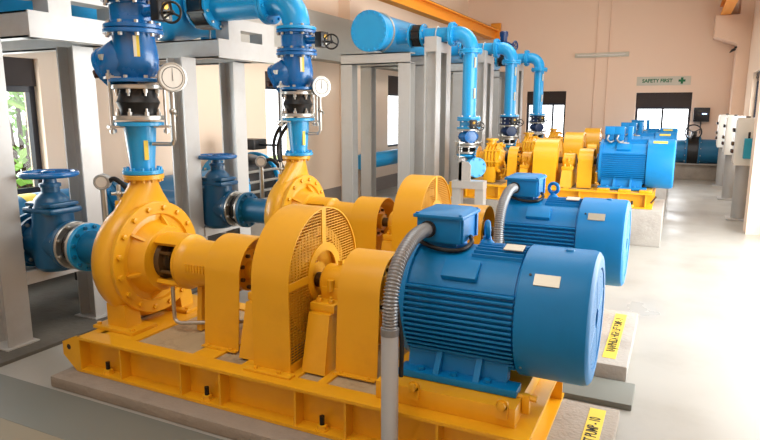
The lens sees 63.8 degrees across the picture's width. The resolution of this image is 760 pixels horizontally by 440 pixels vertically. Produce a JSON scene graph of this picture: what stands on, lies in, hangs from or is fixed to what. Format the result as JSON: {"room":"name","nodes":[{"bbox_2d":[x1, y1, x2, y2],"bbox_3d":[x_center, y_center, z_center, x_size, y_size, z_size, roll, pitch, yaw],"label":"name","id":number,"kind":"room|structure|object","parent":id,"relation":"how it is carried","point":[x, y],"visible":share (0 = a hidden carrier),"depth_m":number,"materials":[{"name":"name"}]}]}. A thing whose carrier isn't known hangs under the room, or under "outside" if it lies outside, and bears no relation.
{"room":"mechanical room","nodes":[
{"label":"mechanical room","id":0,"kind":"room"},
{"bbox_2d":[3,0,467,189],"bbox_3d":[-1.696,-2.490,8.856,0.250,5.000,18.200,5,12,25],"label":"wall","id":1,"kind":"structure","parent":0,"point":[323,165],"depth_m":8.46,"materials":[{"name":"paint"}]},
{"bbox_2d":[3,57,42,194],"bbox_3d":[-3.606,-0.767,5.147,0.110,1.250,1.510,5,12,25],"label":"window","id":2,"kind":"structure","parent":1,"relation":"in","point":[19,72],"depth_m":5.69,"materials":[{"name":"black metal"}]},
{"bbox_2d":[0,0,215,41],"bbox_3d":[-3.065,-1.578,3.491,0.677,0.614,6.414,5,12,25],"label":"header","id":3,"kind":"object","parent":1,"relation":"attached to","point":[185,29],"visible":0.26,"depth_m":5.47,"materials":[{"name":"metal"}]},
{"bbox_2d":[18,152,278,239],"bbox_3d":[-3.259,0.252,4.745,0.770,1.091,7.870,5,12,25],"label":"header","id":4,"kind":"object","parent":1,"relation":"attached to","point":[167,183],"visible":0.12,"depth_m":5.73,"materials":[{"name":"metal"}]},
{"bbox_2d":[135,41,172,175],"bbox_3d":[-2.510,-2.090,6.675,0.220,5.000,0.400,5,12,25],"label":"trim","id":5,"kind":"structure","parent":1,"relation":"attached to","point":[163,158],"depth_m":6.83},
{"bbox_2d":[247,138,281,198],"bbox_3d":[-1.645,-0.547,7.655,1.020,0.940,0.631,5,12,25],"label":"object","id":6,"kind":"object","parent":1,"relation":"attached to","point":[270,179],"visible":0.17,"depth_m":7.51,"materials":[{"name":"black paint"}]},
{"bbox_2d":[193,9,397,71],"bbox_3d":[-1.448,-2.714,8.692,0.300,0.700,18.200,5,12,25],"label":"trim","id":7,"kind":"structure","parent":1,"relation":"attached to","point":[341,27],"depth_m":9.76,"materials":[{"name":"paint"}]},
{"bbox_2d":[221,173,397,232],"bbox_3d":[-1.577,-0.154,9.226,0.015,0.270,18.200,5,12,25],"label":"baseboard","id":8,"kind":"structure","parent":1,"relation":"attached to","point":[384,182],"depth_m":12.40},
{"bbox_2d":[338,0,360,200],"bbox_3d":[-0.524,-2.829,10.701,0.220,5.000,0.400,5,12,25],"label":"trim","id":9,"kind":"structure","parent":1,"relation":"attached to","point":[347,9],"depth_m":10.70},
{"bbox_2d":[378,0,500,42],"bbox_3d":[-1.165,-3.430,8.410,0.940,0.710,18.180,5,12,25],"label":"beam","id":10,"kind":"structure","parent":1,"relation":"attached to","point":[429,9],"depth_m":12.80,"materials":[{"name":"metal"}]},
{"bbox_2d":[358,149,397,196],"bbox_3d":[0.797,-1.144,12.986,0.280,0.860,5.250,5,12,25],"label":"header","id":11,"kind":"object","parent":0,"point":[388,157],"visible":0.05,"depth_m":11.24,"materials":[{"name":"metal"}]},
{"bbox_2d":[0,179,759,439],"bbox_3d":[1.408,0.339,7.843,7.050,0.200,18.600,5,12,25],"label":"floor","id":12,"kind":"structure","parent":0,"point":[694,369],"depth_m":4.62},
{"bbox_2d":[0,418,63,439],"bbox_3d":[-2.073,1.420,1.425,2.930,0.012,3.450,5,12,25],"label":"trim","id":13,"kind":"structure","parent":12,"relation":"on","point":[9,430],"depth_m":3.14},
{"bbox_2d":[0,374,222,439],"bbox_3d":[-1.244,1.111,3.106,2.930,0.013,0.350,5,12,25],"label":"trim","id":14,"kind":"structure","parent":12,"relation":"on","point":[59,414],"depth_m":3.29,"materials":[{"name":"concrete"}]},
{"bbox_2d":[0,233,225,366],"bbox_3d":[-2.536,0.650,5.553,1.570,0.035,5.000,5,12,25],"label":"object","id":15,"kind":"structure","parent":12,"relation":"on","point":[54,302],"depth_m":4.83,"materials":[{"name":"concrete"}]},
{"bbox_2d":[0,0,111,351],"bbox_3d":[-2.788,-0.446,4.701,1.635,2.440,1.210,5,12,25],"label":"support frame","id":16,"kind":"object","parent":15,"relation":"on","point":[51,26],"visible":0.77,"depth_m":4.27,"materials":[{"name":"silver metal"}]},
{"bbox_2d":[17,169,81,271],"bbox_3d":[-2.319,-0.001,4.331,0.397,0.705,0.390,5,12,25],"label":"valve","id":17,"kind":"object","parent":16,"relation":"on","point":[51,209],"visible":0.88,"depth_m":4.23,"materials":[{"name":"metal"}]},
{"bbox_2d":[93,20,280,237],"bbox_3d":[-2.007,-0.737,6.285,1.635,2.440,1.210,5,12,25],"label":"support frame","id":18,"kind":"object","parent":15,"relation":"on","point":[227,50],"visible":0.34,"depth_m":5.72,"materials":[{"name":"silver metal"}]},
{"bbox_2d":[198,153,237,228],"bbox_3d":[-1.559,-0.283,5.871,0.397,0.705,0.390,5,12,25],"label":"valve","id":19,"kind":"object","parent":18,"relation":"on","point":[217,183],"visible":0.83,"depth_m":5.76,"materials":[{"name":"metal"}]},
{"bbox_2d":[62,294,563,439],"bbox_3d":[-0.461,0.773,3.555,2.840,0.352,0.962,5,12,25],"label":"base","id":20,"kind":"object","parent":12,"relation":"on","point":[169,358],"visible":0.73,"depth_m":3.10,"materials":[{"name":"yellow paint"}]},
{"bbox_2d":[67,173,243,335],"bbox_3d":[-1.334,0.184,3.894,1.515,0.945,0.788,5,12,25],"label":"pump","id":21,"kind":"object","parent":20,"relation":"on","point":[147,256],"visible":0.94,"depth_m":3.77,"materials":[{"name":"yellow paint"}]},
{"bbox_2d":[53,221,88,270],"bbox_3d":[-2.081,0.180,4.247,0.130,0.336,0.336,5,12,25],"label":"joint","id":22,"kind":"object","parent":21,"relation":"attached to","point":[62,236],"visible":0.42,"depth_m":4.15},
{"bbox_2d":[93,174,126,221],"bbox_3d":[-1.741,-0.114,4.102,0.340,0.391,0.091,0,10,2],"label":"pressure gauge","id":23,"kind":"object","parent":21,"relation":"attached to","point":[101,182],"visible":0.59,"depth_m":4.05,"materials":[{"name":"grey metal"}]},
{"bbox_2d":[111,184,124,207],"bbox_3d":[-1.628,-0.118,3.810,0.074,0.205,0.074,5,12,25],"label":"valve","id":24,"kind":"object","parent":21,"relation":"attached to","point":[118,193],"depth_m":3.79,"materials":[{"name":"silver metal"}]},
{"bbox_2d":[115,121,163,175],"bbox_3d":[-1.504,-0.454,3.845,0.290,0.325,0.290,5,12,25],"label":"pipe","id":25,"kind":"object","parent":21,"relation":"on","point":[139,135],"visible":0.97,"depth_m":3.77,"materials":[{"name":"metal"}]},
{"bbox_2d":[103,70,170,133],"bbox_3d":[-1.504,-0.731,3.795,0.373,0.382,0.300,-4,11,-19],"label":"expansion joint","id":26,"kind":"object","parent":25,"relation":"on","point":[134,101],"visible":0.94,"depth_m":3.70,"materials":[{"name":"black rubber"}]},
{"bbox_2d":[91,27,163,89],"bbox_3d":[-1.540,-0.975,3.767,0.433,0.374,0.354,5,12,25],"label":"valve","id":27,"kind":"object","parent":26,"relation":"on","point":[131,54],"visible":0.84,"depth_m":3.64,"materials":[{"name":"metal"}]},
{"bbox_2d":[100,0,181,30],"bbox_3d":[-1.376,-1.236,3.639,0.629,0.182,0.344,5,12,25],"label":"valve","id":28,"kind":"object","parent":27,"relation":"on","point":[122,13],"visible":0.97,"depth_m":3.57,"materials":[{"name":"blue metal"}]},
{"bbox_2d":[152,62,186,145],"bbox_3d":[-1.292,-0.699,3.707,0.242,0.501,0.137,-1,10,-3],"label":"pressure gauge","id":29,"kind":"object","parent":25,"relation":"attached to","point":[171,77],"visible":1,"depth_m":3.68},
{"bbox_2d":[240,248,254,290],"bbox_3d":[-0.809,0.291,3.639,0.305,0.250,0.250,5,12,25],"label":"coupling","id":30,"kind":"object","parent":21,"relation":"attached to","point":[246,265],"visible":0.34,"depth_m":3.56,"materials":[{"name":"yellow paint"}]},
{"bbox_2d":[201,233,259,352],"bbox_3d":[-0.809,0.394,3.658,0.245,0.618,0.530,5,12,25],"label":"guard","id":31,"kind":"object","parent":20,"relation":"on","point":[225,256],"visible":0.63,"depth_m":3.48,"materials":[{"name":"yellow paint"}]},
{"bbox_2d":[239,291,253,360],"bbox_3d":[-0.595,0.452,3.563,0.144,0.538,0.600,5,12,25],"label":"pedestal","id":32,"kind":"object","parent":20,"relation":"on","point":[246,347],"visible":0.03,"depth_m":3.36,"materials":[{"name":"yellow paint"}]},
{"bbox_2d":[243,204,355,379],"bbox_3d":[-0.406,0.328,3.447,0.290,0.824,0.842,5,12,25],"label":"guard","id":33,"kind":"object","parent":20,"relation":"on","point":[273,338],"visible":0.67,"depth_m":3.17,"materials":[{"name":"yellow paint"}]},
{"bbox_2d":[302,260,342,375],"bbox_3d":[-0.217,0.485,3.383,0.164,0.538,0.600,5,12,25],"label":"pedestal","id":34,"kind":"object","parent":20,"relation":"on","point":[319,357],"visible":0.47,"depth_m":3.19,"materials":[{"name":"yellow paint"}]},
{"bbox_2d":[289,225,343,331],"bbox_3d":[-0.406,0.327,3.447,0.572,0.600,0.439,-6,12,-30],"label":"flywheel","id":35,"kind":"object","parent":34,"relation":"attached to","point":[326,257],"visible":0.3,"depth_m":3.38,"materials":[{"name":"yellow paint"}]},
{"bbox_2d":[333,248,404,382],"bbox_3d":[-0.024,0.465,3.284,0.240,0.613,0.520,5,12,25],"label":"guard","id":36,"kind":"object","parent":20,"relation":"on","point":[359,316],"visible":0.66,"depth_m":3.11,"materials":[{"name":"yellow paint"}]},
{"bbox_2d":[398,204,604,397],"bbox_3d":[0.545,0.344,2.981,0.994,0.776,0.618,5,12,25],"label":"motor","id":37,"kind":"object","parent":20,"relation":"on","point":[472,314],"visible":0.98,"depth_m":2.76,"materials":[{"name":"metal"}]},
{"bbox_2d":[590,270,603,367],"bbox_3d":[0.985,0.449,2.783,0.012,0.449,0.449,5,12,25],"label":"fan grille","id":38,"kind":"object","parent":37,"relation":"attached to","point":[597,281],"depth_m":2.77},
{"bbox_2d":[51,366,619,439],"bbox_3d":[-0.351,1.005,3.460,3.115,0.073,1.050,5,12,25],"label":"concrete plinth","id":39,"kind":"object","parent":12,"relation":"on","point":[574,420],"visible":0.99,"depth_m":3.21,"materials":[{"name":"concrete"}]},
{"bbox_2d":[341,51,423,202],"bbox_3d":[0.096,-1.260,9.214,1.160,2.450,0.860,5,12,25],"label":"support frame","id":40,"kind":"object","parent":12,"relation":"on","point":[410,68],"visible":0.64,"depth_m":9.08,"materials":[{"name":"silver metal"}]},
{"bbox_2d":[351,10,500,69],"bbox_3d":[1.291,-3.166,11.316,0.741,0.576,6.359,5,12,25],"label":"header","id":41,"kind":"object","parent":40,"relation":"on","point":[371,30],"visible":0.59,"depth_m":8.64,"materials":[{"name":"metal"}]},
{"bbox_2d":[381,223,432,439],"bbox_3d":[0.133,0.596,2.818,0.093,1.110,0.489,5,11,24],"label":"cable conduit","id":42,"kind":"object","parent":12,"relation":"on","point":[392,338],"visible":1,"depth_m":2.62,"materials":[{"name":"metal"}]},
{"bbox_2d":[423,26,450,183],"bbox_3d":[0.829,-1.373,8.889,0.240,2.791,0.660,5,12,25],"label":"support","id":43,"kind":"object","parent":12,"relation":"on","point":[437,54],"visible":0.66,"depth_m":8.72,"materials":[{"name":"silver metal"}]},
{"bbox_2d":[419,22,451,47],"bbox_3d":[0.821,-2.627,8.662,0.443,0.330,0.330,5,12,25],"label":"pipe","id":44,"kind":"object","parent":43,"relation":"on","point":[443,32],"visible":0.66,"depth_m":8.60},
{"bbox_2d":[414,63,466,180],"bbox_3d":[1.109,-1.637,11.267,1.160,2.450,0.860,5,12,25],"label":"support frame","id":45,"kind":"object","parent":12,"relation":"on","point":[456,68],"visible":0.03,"depth_m":10.66,"materials":[{"name":"silver metal"}]},
{"bbox_2d":[452,158,486,204],"bbox_3d":[1.167,-0.302,8.014,0.420,1.000,0.180,5,12,25],"label":"support","id":46,"kind":"object","parent":12,"relation":"on","point":[464,181],"visible":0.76,"depth_m":7.91,"materials":[{"name":"silver metal"}]},
{"bbox_2d":[448,70,505,183],"bbox_3d":[2.135,-2.018,13.347,1.160,2.450,0.860,5,12,25],"label":"support frame","id":47,"kind":"object","parent":12,"relation":"on","point":[499,77],"visible":0.17,"depth_m":12.89,"materials":[{"name":"silver metal"}]},
{"bbox_2d":[471,42,493,176],"bbox_3d":[1.842,-1.750,10.941,0.240,2.791,0.660,5,12,25],"label":"support","id":48,"kind":"object","parent":12,"relation":"on","point":[485,62],"visible":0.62,"depth_m":10.72,"materials":[{"name":"silver metal"}]},
{"bbox_2d":[493,183,517,243],"bbox_3d":[0.893,0.313,4.357,0.093,1.110,0.489,5,11,24],"label":"cable conduit","id":49,"kind":"object","parent":12,"relation":"on","point":[505,197],"visible":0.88,"depth_m":4.15,"materials":[{"name":"metal"}]},
{"bbox_2d":[506,53,523,151],"bbox_3d":[2.868,-2.132,13.021,0.240,2.791,0.660,5,12,25],"label":"support","id":50,"kind":"object","parent":12,"relation":"on","point":[520,68],"visible":0.2,"depth_m":13.03,"materials":[{"name":"silver metal"}]},
{"bbox_2d":[501,165,597,181],"bbox_3d":[3.328,-0.787,10.384,2.705,0.214,0.962,5,12,25],"label":"base","id":51,"kind":"object","parent":12,"relation":"on","point":[503,168],"visible":0.02,"depth_m":10.46,"materials":[{"name":"yellow paint"}]},
{"bbox_2d":[515,132,538,152],"bbox_3d":[2.633,-1.223,10.648,0.500,0.600,0.444,5,12,25],"label":"pump","id":52,"kind":"object","parent":51,"relation":"on","point":[528,143],"visible":0.44,"depth_m":10.51,"materials":[{"name":"yellow paint"}]},
{"bbox_2d":[563,132,586,170],"bbox_3d":[3.299,-1.174,10.328,0.360,0.620,0.690,5,12,25],"label":"guard","id":53,"kind":"object","parent":51,"relation":"on","point":[573,141],"visible":0.56,"depth_m":10.10,"materials":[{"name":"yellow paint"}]},
{"bbox_2d":[621,122,676,168],"bbox_3d":[4.241,-1.181,9.862,0.994,0.783,0.618,5,12,25],"label":"motor","id":54,"kind":"object","parent":51,"relation":"on","point":[659,135],"visible":0.32,"depth_m":9.70,"materials":[{"name":"metal"}]},
{"bbox_2d":[448,177,656,209],"bbox_3d":[2.315,-0.410,8.331,2.705,0.214,0.962,5,12,25],"label":"base","id":55,"kind":"object","parent":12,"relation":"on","point":[641,199],"visible":0.32,"depth_m":7.74,"materials":[{"name":"yellow paint"}]},
{"bbox_2d":[475,138,507,182],"bbox_3d":[1.620,-0.846,8.595,0.500,0.600,0.444,5,12,25],"label":"pump","id":56,"kind":"object","parent":55,"relation":"on","point":[494,155],"visible":0.91,"depth_m":8.46,"materials":[{"name":"yellow paint"}]},
{"bbox_2d":[457,147,477,159],"bbox_3d":[1.266,-0.907,8.758,0.333,0.320,0.320,5,12,25],"label":"pipe reducer","id":57,"kind":"object","parent":56,"relation":"attached to","point":[467,156],"visible":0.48,"depth_m":8.62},
{"bbox_2d":[453,139,482,158],"bbox_3d":[1.260,-1.017,8.741,0.401,0.283,0.330,-4,11,-19],"label":"expansion joint","id":58,"kind":"object","parent":57,"relation":"on","point":[462,149],"visible":0.81,"depth_m":8.62,"materials":[{"name":"metal"}]},
{"bbox_2d":[457,129,479,144],"bbox_3d":[1.257,-1.190,8.701,0.320,0.215,0.337,5,12,25],"label":"valve","id":59,"kind":"object","parent":58,"relation":"on","point":[469,136],"visible":0.9,"depth_m":8.57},
{"bbox_2d":[457,119,484,130],"bbox_3d":[1.291,-1.341,8.582,0.476,0.156,0.485,5,12,25],"label":"valve","id":60,"kind":"object","parent":59,"relation":"on","point":[464,123],"visible":1,"depth_m":8.51,"materials":[{"name":"blue metal"}]},
{"bbox_2d":[457,50,481,118],"bbox_3d":[1.260,-1.895,8.580,0.330,0.928,0.330,5,12,25],"label":"riser pipe","id":61,"kind":"object","parent":60,"relation":"on","point":[469,86],"visible":1,"depth_m":8.50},
{"bbox_2d":[449,22,482,50],"bbox_3d":[1.216,-2.556,8.481,0.430,0.405,0.330,5,12,25],"label":"discharge elbow","id":62,"kind":"object","parent":61,"relation":"on","point":[463,35],"visible":0.94,"depth_m":8.42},
{"bbox_2d":[466,157,485,177],"bbox_3d":[1.306,-0.753,8.474,0.271,0.270,0.609,0,10,1],"label":"suction elbow","id":63,"kind":"object","parent":57,"relation":"attached to","point":[478,166],"visible":0.72,"depth_m":8.22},
{"bbox_2d":[506,146,522,183],"bbox_3d":[1.877,-0.774,8.481,0.130,0.500,0.460,5,12,25],"label":"guard","id":64,"kind":"object","parent":55,"relation":"on","point":[512,168],"visible":0.47,"depth_m":8.33,"materials":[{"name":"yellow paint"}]},
{"bbox_2d":[532,138,563,187],"bbox_3d":[2.286,-0.797,8.275,0.360,0.620,0.690,5,12,25],"label":"guard","id":65,"kind":"object","parent":55,"relation":"on","point":[547,151],"visible":0.74,"depth_m":8.05,"materials":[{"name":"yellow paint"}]},
{"bbox_2d":[560,151,576,187],"bbox_3d":[2.538,-0.694,8.170,0.164,0.455,0.600,5,12,25],"label":"pedestal","id":66,"kind":"object","parent":55,"relation":"on","point":[568,179],"visible":0.99,"depth_m":8.03,"materials":[{"name":"yellow paint"}]},
{"bbox_2d":[576,148,595,187],"bbox_3d":[2.736,-0.699,8.071,0.180,0.500,0.460,5,12,25],"label":"guard","id":67,"kind":"object","parent":55,"relation":"on","point":[585,173],"visible":0.99,"depth_m":7.93,"materials":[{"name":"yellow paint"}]},
{"bbox_2d":[594,126,676,190],"bbox_3d":[3.228,-0.804,7.809,0.994,0.783,0.618,5,12,25],"label":"motor","id":68,"kind":"object","parent":55,"relation":"on","point":[621,163],"visible":0.99,"depth_m":7.61,"materials":[{"name":"metal"}]},
{"bbox_2d":[451,197,664,246],"bbox_3d":[2.340,-0.085,8.379,2.800,0.440,1.120,5,12,25],"label":"concrete plinth","id":69,"kind":"object","parent":12,"relation":"on","point":[646,225],"visible":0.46,"depth_m":7.38,"materials":[{"name":"concrete"}]},
{"bbox_2d":[562,376,634,410],"bbox_3d":[0.967,0.974,3.736,1.085,0.035,0.300,5,12,25],"label":"slab","id":70,"kind":"object","parent":12,"relation":"on","point":[601,391],"visible":0.45,"depth_m":3.52,"materials":[{"name":"concrete"}]},
{"bbox_2d":[594,309,637,381],"bbox_3d":[0.471,0.741,4.814,2.830,0.103,1.110,5,12,25],"label":"concrete plinth","id":71,"kind":"object","parent":12,"relation":"on","point":[618,332],"visible":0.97,"depth_m":4.07,"materials":[{"name":"concrete"}]},
{"bbox_2d":[602,136,718,163],"bbox_3d":[6.733,-1.663,14.568,3.140,0.720,0.720,5,12,25],"label":"pipe","id":72,"kind":"object","parent":12,"relation":"on","point":[708,151],"visible":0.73,"depth_m":14.00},
{"bbox_2d":[684,124,701,163],"bbox_3d":[7.300,-1.753,14.271,0.368,0.973,0.690,5,12,25],"label":"valve","id":73,"kind":"object","parent":72,"relation":"attached to","point":[693,140],"visible":0.91,"depth_m":14.03,"materials":[{"name":"black paint"}]},
{"bbox_2d":[673,162,716,180],"bbox_3d":[6.715,-1.210,14.660,3.100,0.385,0.560,5,12,25],"label":"plinth","id":74,"kind":"object","parent":12,"relation":"on","point":[685,171],"visible":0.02,"depth_m":14.14,"materials":[{"name":"concrete"}]},
{"bbox_2d":[711,114,733,185],"bbox_3d":[7.396,-1.512,13.138,0.354,1.530,0.340,5,12,25],"label":"post","id":75,"kind":"object","parent":12,"relation":"on","point":[721,120],"visible":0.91,"depth_m":13.10,"materials":[{"name":"metal"}]},
{"bbox_2d":[716,115,745,199],"bbox_3d":[6.392,-1.139,11.102,0.354,1.530,0.340,5,12,25],"label":"post","id":76,"kind":"object","parent":12,"relation":"on","point":[729,168],"visible":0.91,"depth_m":11.05,"materials":[{"name":"metal"}]},
{"bbox_2d":[724,116,754,220],"bbox_3d":[5.388,-0.765,9.067,0.354,1.530,0.340,5,12,25],"label":"post","id":77,"kind":"object","parent":12,"relation":"on","point":[743,126],"visible":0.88,"depth_m":8.99,"materials":[{"name":"metal"}]},
{"bbox_3d":[0.299,0.475,5.092,2.840,0.322,0.962,5,12,25],"label":"base","id":78,"kind":"object","parent":12,"relation":"on","visible":0},
{"bbox_2d":[235,155,353,227],"bbox_3d":[-0.574,-0.098,5.434,1.515,0.945,0.788,5,12,25],"label":"pump","id":79,"kind":"object","parent":78,"relation":"on","point":[294,185],"visible":0.5,"depth_m":5.33,"materials":[{"name":"yellow paint"}]},
{"bbox_2d":[224,191,244,226],"bbox_3d":[-1.321,-0.103,5.787,0.130,0.336,0.336,5,12,25],"label":"joint","id":80,"kind":"object","parent":79,"relation":"attached to","point":[230,203],"visible":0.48,"depth_m":5.69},
{"bbox_2d":[255,156,278,197],"bbox_3d":[-0.981,-0.397,5.642,0.340,0.391,0.091,0,10,2],"label":"transmitter","id":81,"kind":"object","parent":79,"relation":"attached to","point":[260,161],"visible":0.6,"depth_m":5.59,"materials":[{"name":"grey metal"}]},
{"bbox_2d":[283,118,314,155],"bbox_3d":[-0.717,-0.735,5.372,0.290,0.325,0.290,5,12,25],"label":"pipe","id":82,"kind":"object","parent":79,"relation":"on","point":[298,128],"visible":0.97,"depth_m":5.30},
{"bbox_2d":[276,81,318,126],"bbox_3d":[-0.717,-1.012,5.321,0.373,0.382,0.300,-4,11,-19],"label":"expansion joint","id":83,"kind":"object","parent":82,"relation":"on","point":[296,103],"visible":0.94,"depth_m":5.22,"materials":[{"name":"black rubber"}]},
{"bbox_2d":[272,122,287,167],"bbox_3d":[-0.913,-0.674,5.706,0.213,0.548,0.052,5,12,25],"label":"power cable","id":84,"kind":"object","parent":83,"relation":"hanging from","point":[284,129],"visible":0.62,"depth_m":5.71,"materials":[{"name":"black rubber"}]},
{"bbox_2d":[267,51,316,95],"bbox_3d":[-0.753,-1.255,5.294,0.433,0.374,0.354,5,12,25],"label":"valve","id":85,"kind":"object","parent":83,"relation":"on","point":[294,69],"visible":0.86,"depth_m":5.17,"materials":[{"name":"metal"}]},
{"bbox_2d":[276,28,338,52],"bbox_3d":[-0.589,-1.517,5.166,0.629,0.182,0.344,5,12,25],"label":"valve","id":86,"kind":"object","parent":85,"relation":"on","point":[292,39],"visible":0.96,"depth_m":5.10,"materials":[{"name":"blue metal"}]},
{"bbox_2d":[256,0,315,30],"bbox_3d":[-0.761,-1.836,5.192,0.442,0.433,0.370,5,12,25],"label":"discharge elbow","id":87,"kind":"object","parent":86,"relation":"on","point":[292,13],"visible":0.89,"depth_m":5.11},
{"bbox_2d":[202,0,269,29],"bbox_3d":[-1.222,-1.908,5.406,0.578,0.400,0.400,5,12,25],"label":"pipe","id":88,"kind":"object","parent":87,"relation":"attached to","point":[216,12],"visible":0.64,"depth_m":5.36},
{"bbox_2d":[186,0,215,29],"bbox_3d":[-1.554,-2.055,5.543,0.192,0.620,0.410,5,12,25],"label":"valve","id":89,"kind":"object","parent":88,"relation":"attached to","point":[195,11],"visible":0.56,"depth_m":5.42,"materials":[{"name":"black paint"}]},
{"bbox_2d":[308,76,330,134],"bbox_3d":[-0.521,-0.983,5.254,0.199,0.501,0.121,-2,11,-11],"label":"pressure gauge","id":90,"kind":"object","parent":82,"relation":"attached to","point":[320,85],"visible":1,"depth_m":5.22},
{"bbox_2d":[350,196,393,249],"bbox_3d":[-0.049,0.111,5.198,0.245,0.618,0.530,5,12,25],"label":"guard","id":91,"kind":"object","parent":78,"relation":"on","point":[365,210],"visible":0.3,"depth_m":5.02,"materials":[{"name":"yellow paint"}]},
{"bbox_2d":[392,174,450,251],"bbox_3d":[0.354,0.045,4.987,0.290,0.824,0.842,5,12,25],"label":"guard","id":92,"kind":"object","parent":78,"relation":"on","point":[409,199],"visible":0.24,"depth_m":4.71,"materials":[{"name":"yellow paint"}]},
{"bbox_2d":[458,204,494,243],"bbox_3d":[0.736,0.182,4.824,0.240,0.613,0.520,5,12,25],"label":"guard","id":93,"kind":"object","parent":78,"relation":"on","point":[487,212],"visible":0.16,"depth_m":4.70,"materials":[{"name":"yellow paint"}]},
{"bbox_2d":[491,172,630,285],"bbox_3d":[1.305,0.062,4.521,0.994,0.776,0.618,5,12,25],"label":"motor","id":94,"kind":"object","parent":78,"relation":"on","point":[603,225],"visible":0.75,"depth_m":4.28,"materials":[{"name":"metal"}]},
{"bbox_2d":[624,212,629,273],"bbox_3d":[1.744,0.166,4.323,0.012,0.449,0.449,5,12,25],"label":"fan grille","id":95,"kind":"object","parent":94,"relation":"attached to","point":[626,214],"depth_m":4.33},
{"bbox_2d":[468,0,738,142],"bbox_3d":[5.436,-3.717,15.537,6.650,5.000,0.250,5,12,25],"label":"wall","id":96,"kind":"structure","parent":0,"point":[660,37],"depth_m":15.15,"materials":[{"name":"paint"}]},
{"bbox_2d":[526,91,565,136],"bbox_3d":[4.423,-2.742,16.238,1.020,1.330,0.130,5,12,25],"label":"window","id":97,"kind":"structure","parent":96,"relation":"in","point":[552,98],"depth_m":16.07,"materials":[{"name":"black metal"}]},
{"bbox_2d":[636,76,690,85],"bbox_3d":[6.851,-3.364,14.748,1.190,0.210,0.023,5,12,25],"label":"safety sign","id":98,"kind":"object","parent":96,"relation":"attached to","point":[661,80],"visible":1,"depth_m":14.73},
{"bbox_2d":[635,92,692,136],"bbox_3d":[6.951,-2.418,15.050,1.240,1.420,0.130,5,12,25],"label":"window","id":99,"kind":"structure","parent":96,"relation":"in","point":[673,100],"depth_m":14.89,"materials":[{"name":"black metal"}]},
{"bbox_2d":[713,0,754,115],"bbox_3d":[7.900,-3.405,13.841,0.710,5.000,0.700,5,12,25],"label":"column","id":100,"kind":"structure","parent":96,"relation":"attached to","point":[735,29],"depth_m":13.42,"materials":[{"name":"paint"}]},
{"bbox_2d":[743,0,759,117],"bbox_3d":[4.512,-1.946,5.892,0.250,5.000,18.200,5,12,25],"label":"wall","id":101,"kind":"structure","parent":0,"point":[754,55],"depth_m":12.43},
{"bbox_2d":[743,78,759,234],"bbox_3d":[5.085,-2.283,7.729,0.350,5.000,0.360,5,12,25],"label":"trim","id":102,"kind":"structure","parent":101,"relation":"attached to","point":[751,226],"depth_m":8.00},
{"label":"outside","id":103,"kind":"structure","parent":0,"visible":0},
{"bbox_3d":[-5.089,-0.335,12.621,8.750,0.200,30.000,5,12,25],"label":"trim","id":104,"kind":"structure","parent":103,"visible":0},
{"bbox_2d":[7,92,32,188],"bbox_3d":[-4.275,-1.166,7.321,1.927,3.354,1.858,5,12,25],"label":"shrub","id":105,"kind":"object","parent":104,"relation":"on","point":[23,163],"visible":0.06,"depth_m":7.22,"materials":[{"name":"green plant"}]},
{"bbox_3d":[2.279,-1.283,10.811,0.333,0.320,0.320,5,12,25],"label":"pump elbow","id":106,"kind":"object","parent":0,"visible":0},
{"bbox_2d":[497,133,520,147],"bbox_3d":[2.273,-1.394,10.794,0.401,0.283,0.330,-4,11,-19],"label":"expansion joint","id":107,"kind":"object","parent":106,"relation":"on","point":[508,141],"visible":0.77,"depth_m":10.67,"materials":[{"name":"silver metal"}]},
{"bbox_2d":[499,125,517,137],"bbox_3d":[2.270,-1.567,10.754,0.320,0.215,0.337,5,12,25],"label":"valve","id":108,"kind":"object","parent":107,"relation":"on","point":[509,131],"visible":0.92,"depth_m":10.63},
{"bbox_2d":[499,117,523,125],"bbox_3d":[2.310,-1.719,10.640,0.484,0.156,0.470,5,12,25],"label":"valve","id":109,"kind":"object","parent":108,"relation":"on","point":[505,120],"visible":0.98,"depth_m":10.58,"materials":[{"name":"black metal"}]},
{"bbox_2d":[500,62,520,116],"bbox_3d":[2.273,-2.272,10.633,0.330,0.928,0.330,5,12,25],"label":"riser pipe","id":110,"kind":"object","parent":109,"relation":"on","point":[510,67],"visible":1,"depth_m":10.56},
{"bbox_2d":[494,39,520,61],"bbox_3d":[2.228,-2.933,10.533,0.430,0.405,0.330,5,12,25],"label":"discharge elbow","id":111,"kind":"object","parent":110,"relation":"on","point":[500,48],"visible":0.98,"depth_m":10.47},
{"bbox_3d":[3.305,-1.665,12.891,0.333,0.320,0.320,5,12,25],"label":"pump elbow","id":112,"kind":"object","parent":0,"visible":0},
{"bbox_2d":[527,129,546,137],"bbox_3d":[3.300,-1.775,12.873,0.401,0.283,0.330,-4,11,-19],"label":"expansion joint","id":113,"kind":"object","parent":112,"relation":"on","point":[539,135],"visible":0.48,"depth_m":12.74,"materials":[{"name":"silver rubber"}]},
{"bbox_2d":[529,122,544,132],"bbox_3d":[3.296,-1.949,12.834,0.320,0.215,0.337,5,12,25],"label":"valve","id":114,"kind":"object","parent":113,"relation":"on","point":[537,127],"visible":0.94,"depth_m":12.71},
{"bbox_2d":[529,115,549,122],"bbox_3d":[3.337,-2.101,12.720,0.484,0.156,0.470,5,12,25],"label":"valve","id":115,"kind":"object","parent":114,"relation":"on","point":[534,118],"visible":1,"depth_m":12.66,"materials":[{"name":"black paint"}]},
{"bbox_2d":[529,69,547,114],"bbox_3d":[3.300,-2.653,12.712,0.330,0.928,0.330,5,12,25],"label":"riser pipe","id":116,"kind":"object","parent":115,"relation":"on","point":[538,73],"visible":0.97,"depth_m":12.63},
{"bbox_2d":[525,50,547,69],"bbox_3d":[3.255,-3.315,12.613,0.430,0.405,0.330,5,12,25],"label":"discharge elbow","id":117,"kind":"object","parent":116,"relation":"on","point":[536,60],"visible":0.98,"depth_m":12.55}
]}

